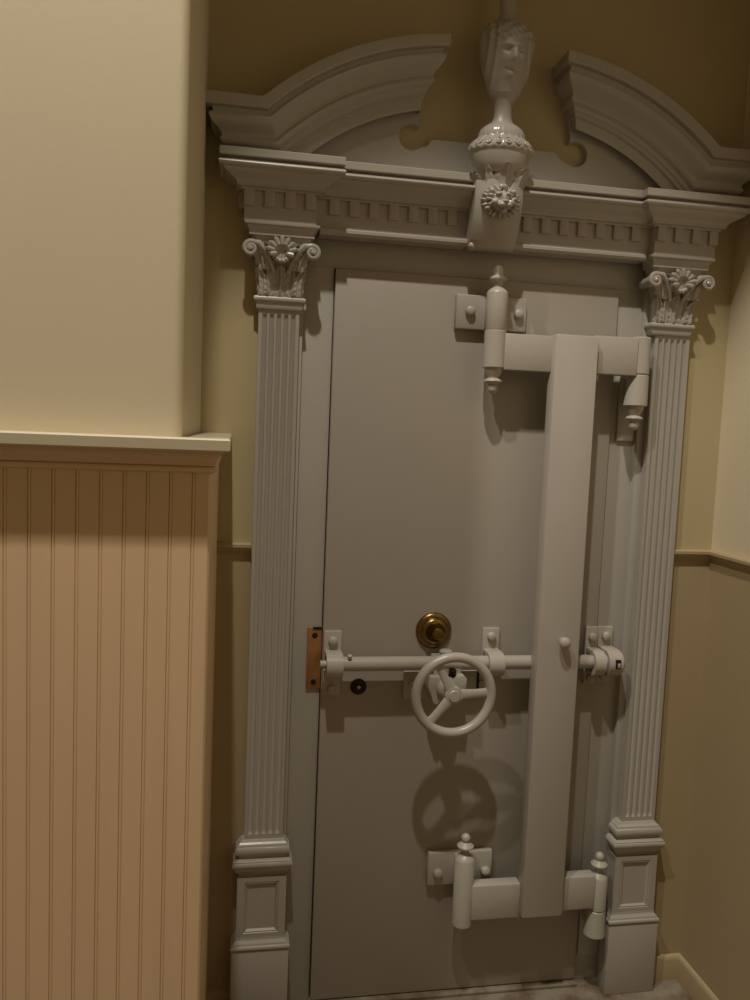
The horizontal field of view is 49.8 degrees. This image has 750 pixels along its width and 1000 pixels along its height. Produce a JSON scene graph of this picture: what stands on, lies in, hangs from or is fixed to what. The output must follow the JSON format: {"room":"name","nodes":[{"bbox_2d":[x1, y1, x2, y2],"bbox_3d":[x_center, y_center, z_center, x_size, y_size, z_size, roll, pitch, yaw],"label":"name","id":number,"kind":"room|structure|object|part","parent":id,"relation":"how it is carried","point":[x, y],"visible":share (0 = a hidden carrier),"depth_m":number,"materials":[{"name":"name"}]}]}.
{"room":"bank vault entrance","nodes":[
{"label":"bank vault entrance","id":0,"kind":"room"},
{"bbox_2d":[0,0,209,436],"bbox_3d":[-1.023,-2.318,1.588,1.388,4.352,0.840,1,5,-10],"label":"wall","id":1,"kind":"structure","parent":0,"point":[103,113],"depth_m":1.43,"materials":[{"name":"beige paint"}]},
{"bbox_2d":[0,466,218,999],"bbox_3d":[-1.120,0.727,1.858,1.443,1.754,0.840,1,5,-10],"label":"wainscot","id":2,"kind":"structure","parent":1,"relation":"attached to","point":[108,578],"depth_m":1.51,"materials":[{"name":"paint"}]},
{"bbox_2d":[0,445,222,473],"bbox_3d":[-1.073,-0.125,1.774,1.463,0.042,0.859,1,5,-10],"label":"trim","id":3,"kind":"structure","parent":1,"relation":"attached to","point":[11,456],"depth_m":1.45,"materials":[{"name":"paint"}]},
{"bbox_2d":[200,0,749,999],"bbox_3d":[-0.211,-1.469,2.368,3.300,6.112,0.264,1,5,-10],"label":"wall","id":4,"kind":"structure","parent":0,"point":[696,53],"depth_m":2.39,"materials":[{"name":"paint"}]},
{"bbox_2d":[0,430,231,452],"bbox_3d":[-1.063,-0.157,1.759,1.477,0.024,0.888,1,5,-10],"label":"trim","id":5,"kind":"structure","parent":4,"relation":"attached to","point":[205,441],"depth_m":1.42,"materials":[{"name":"beige paint"}]},
{"bbox_2d":[207,988,229,999],"bbox_3d":[-0.476,1.537,2.469,0.076,0.088,0.016,1,5,-10],"label":"baseboard","id":6,"kind":"structure","parent":4,"relation":"attached to","point":[215,994],"depth_m":2.46,"materials":[{"name":"paint"}]},
{"bbox_2d":[217,542,250,554],"bbox_3d":[-0.408,0.144,2.345,0.096,0.040,0.024,1,5,-10],"label":"trim","id":7,"kind":"structure","parent":4,"relation":"attached to","point":[223,548],"depth_m":2.34,"materials":[{"name":"paint"}]},
{"bbox_2d":[229,219,320,999],"bbox_3d":[-0.307,0.411,2.353,0.216,2.363,0.090,1,5,-10],"label":"pilaster","id":8,"kind":"object","parent":4,"relation":"attached to","point":[262,857],"visible":1,"depth_m":2.37,"materials":[{"name":"grey paint"}]},
{"bbox_3d":[-0.349,1.331,2.447,0.178,0.036,0.064,1,5,-10],"label":"plinth moulding","id":9,"kind":"part","parent":8,"relation":"part of","materials":[{"name":"grey paint"}]},
{"bbox_3d":[-0.338,1.041,2.426,0.162,0.054,0.054,1,5,-10],"label":"moulding","id":10,"kind":"part","parent":8,"relation":"part of","materials":[{"name":"grey paint"}]},
{"bbox_2d":[283,234,650,999],"bbox_3d":[0.273,0.396,2.523,1.111,2.410,0.210,1,5,-10],"label":"door frame","id":11,"kind":"structure","parent":4,"relation":"attached to","point":[625,452],"depth_m":2.49,"materials":[{"name":"grey paint"}]},
{"bbox_3d":[-0.185,0.479,2.448,0.044,0.189,0.007,1,5,-10],"label":"strike plate","id":12,"kind":"part","parent":11,"relation":"part of","materials":[{"name":"gold metal"}]},
{"bbox_3d":[0.220,1.588,2.664,0.890,0.010,0.139,1,5,-10],"label":"sill","id":13,"kind":"part","parent":11,"relation":"part of","materials":[{"name":"stone"}]},
{"bbox_3d":[0.715,1.433,2.694,0.078,0.172,0.010,1,5,-10],"label":"hinge plate","id":14,"kind":"part","parent":11,"relation":"part of","materials":[{"name":"paint"}]},
{"bbox_3d":[0.794,-0.299,2.543,0.062,0.230,0.010,1,5,-10],"label":"hinge plate","id":15,"kind":"part","parent":11,"relation":"part of","materials":[{"name":"paint"}]},
{"bbox_2d":[309,265,651,999],"bbox_3d":[0.316,0.451,2.478,0.972,2.285,0.286,1,5,-10],"label":"door","id":16,"kind":"structure","parent":4,"relation":"in","point":[468,439],"depth_m":2.48,"materials":[{"name":"paint"}]},
{"bbox_3d":[0.220,0.572,2.510,0.272,0.090,0.014,1,5,-10],"label":"mounting plate","id":17,"kind":"part","parent":16,"relation":"part of","materials":[{"name":"paint"}]},
{"bbox_3d":[0.271,1.167,2.549,0.210,0.108,0.066,1,5,-10],"label":"hinge plate","id":18,"kind":"part","parent":16,"relation":"part of","materials":[{"name":"paint"}]},
{"bbox_3d":[0.292,0.497,2.469,0.923,0.043,0.043,1,5,-10],"label":"locking rod","id":19,"kind":"part","parent":16,"relation":"part of","materials":[{"name":"paint"}]},
{"bbox_3d":[0.350,-0.556,2.399,0.219,0.102,0.066,1,5,-10],"label":"hinge plate","id":20,"kind":"part","parent":16,"relation":"part of","materials":[{"name":"paint"}]},
{"bbox_3d":[0.373,1.250,2.535,0.156,0.112,0.042,1,5,-10],"label":"hinge arm","id":21,"kind":"part","parent":16,"relation":"part of","materials":[{"name":"paint"}]},
{"bbox_3d":[0.447,-0.434,2.389,0.146,0.106,0.042,1,5,-10],"label":"hinge arm","id":22,"kind":"part","parent":16,"relation":"part of","materials":[{"name":"paint"}]},
{"bbox_3d":[0.638,1.246,2.581,0.118,0.109,0.042,1,5,-10],"label":"hinge arm","id":23,"kind":"part","parent":16,"relation":"part of","materials":[{"name":"paint"}]},
{"bbox_3d":[0.718,-0.433,2.436,0.140,0.113,0.042,1,5,-10],"label":"hinge arm","id":24,"kind":"part","parent":16,"relation":"part of","materials":[{"name":"paint"}]},
{"bbox_2d":[219,145,749,263],"bbox_3d":[0.338,-0.826,2.328,1.550,0.186,0.150,1,5,-10],"label":"entablature","id":25,"kind":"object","parent":4,"relation":"attached to","point":[348,200],"depth_m":2.32,"materials":[{"name":"grey paint"}]},
{"bbox_2d":[206,33,475,173],"bbox_3d":[-0.051,-1.107,2.236,0.812,0.356,0.126,1,5,-10],"label":"pediment","id":26,"kind":"object","parent":25,"relation":"on","point":[354,103],"visible":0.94,"depth_m":2.21,"materials":[{"name":"grey paint"}]},
{"bbox_3d":[-0.074,-0.883,2.246,0.706,0.090,0.140,1,5,-10],"label":"crown moulding","id":27,"kind":"part","parent":25,"relation":"part of","materials":[{"name":"grey paint"}]},
{"bbox_3d":[0.758,-0.862,2.393,0.702,0.090,0.140,1,5,-10],"label":"crown moulding","id":28,"kind":"part","parent":25,"relation":"part of","materials":[{"name":"grey paint"}]},
{"bbox_2d":[528,49,749,195],"bbox_3d":[0.749,-1.086,2.377,0.812,0.355,0.126,1,5,-10],"label":"pediment","id":29,"kind":"object","parent":25,"relation":"on","point":[630,134],"visible":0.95,"depth_m":2.37,"materials":[{"name":"grey paint"}]},
{"bbox_2d":[466,162,532,253],"bbox_3d":[0.352,-0.825,2.282,0.190,0.219,0.144,1,5,-10],"label":"corbel","id":30,"kind":"object","parent":4,"relation":"attached to","point":[494,212],"visible":1,"depth_m":2.27,"materials":[{"name":"paint"}]},
{"bbox_2d":[467,0,534,173],"bbox_3d":[0.366,-1.230,2.257,0.190,0.632,0.151,1,5,-10],"label":"urn finial","id":31,"kind":"object","parent":30,"relation":"on","point":[506,45],"visible":0.97,"depth_m":2.23,"materials":[{"name":"ceramic"}]},
{"bbox_2d":[467,121,533,173],"bbox_3d":[0.356,-0.988,2.282,0.194,0.145,0.142,1,5,-10],"label":"urn","id":32,"kind":"object","parent":31,"relation":"attached to","point":[497,143],"depth_m":2.23,"materials":[{"name":"ceramic"}]},
{"bbox_3d":[0.360,-1.095,2.273,0.086,0.078,0.064,1,5,-10],"label":"stem","id":33,"kind":"part","parent":31,"relation":"part of","materials":[{"name":"white ceramic"}]},
{"bbox_2d":[597,254,714,994],"bbox_3d":[0.875,0.441,2.562,0.216,2.363,0.090,1,5,-10],"label":"pilaster","id":34,"kind":"object","parent":4,"relation":"attached to","point":[627,950],"visible":1,"depth_m":2.58,"materials":[{"name":"grey paint"}]},
{"bbox_3d":[0.839,1.361,2.656,0.178,0.036,0.064,1,5,-10],"label":"plinth moulding","id":35,"kind":"part","parent":34,"relation":"part of","materials":[{"name":"grey paint"}]},
{"bbox_3d":[0.850,1.071,2.636,0.162,0.054,0.054,1,5,-10],"label":"moulding","id":36,"kind":"part","parent":34,"relation":"part of","materials":[{"name":"grey paint"}]},
{"bbox_2d":[422,978,691,999],"bbox_3d":[0.016,1.815,0.611,3.300,0.100,4.500,1,5,-10],"label":"floor","id":37,"kind":"structure","parent":0,"point":[586,988],"depth_m":2.64,"materials":[{"name":"stone"}]},
{"bbox_2d":[680,58,749,999],"bbox_3d":[1.651,-1.225,0.449,0.289,6.112,4.190,1,5,-10],"label":"wall","id":38,"kind":"structure","parent":0,"point":[715,929],"depth_m":2.51,"materials":[{"name":"paint"}]},
{"bbox_2d":[653,953,718,999],"bbox_3d":[1.323,1.768,0.676,0.135,0.088,4.190,1,5,-10],"label":"baseboard","id":39,"kind":"structure","parent":38,"relation":"attached to","point":[672,966],"depth_m":2.70,"materials":[{"name":"paint"}]},
{"bbox_2d":[674,549,749,572],"bbox_3d":[1.371,0.374,0.552,0.155,0.040,4.190,1,5,-10],"label":"trim","id":40,"kind":"structure","parent":38,"relation":"attached to","point":[721,558],"depth_m":2.57,"materials":[{"name":"paint"}]}
]}

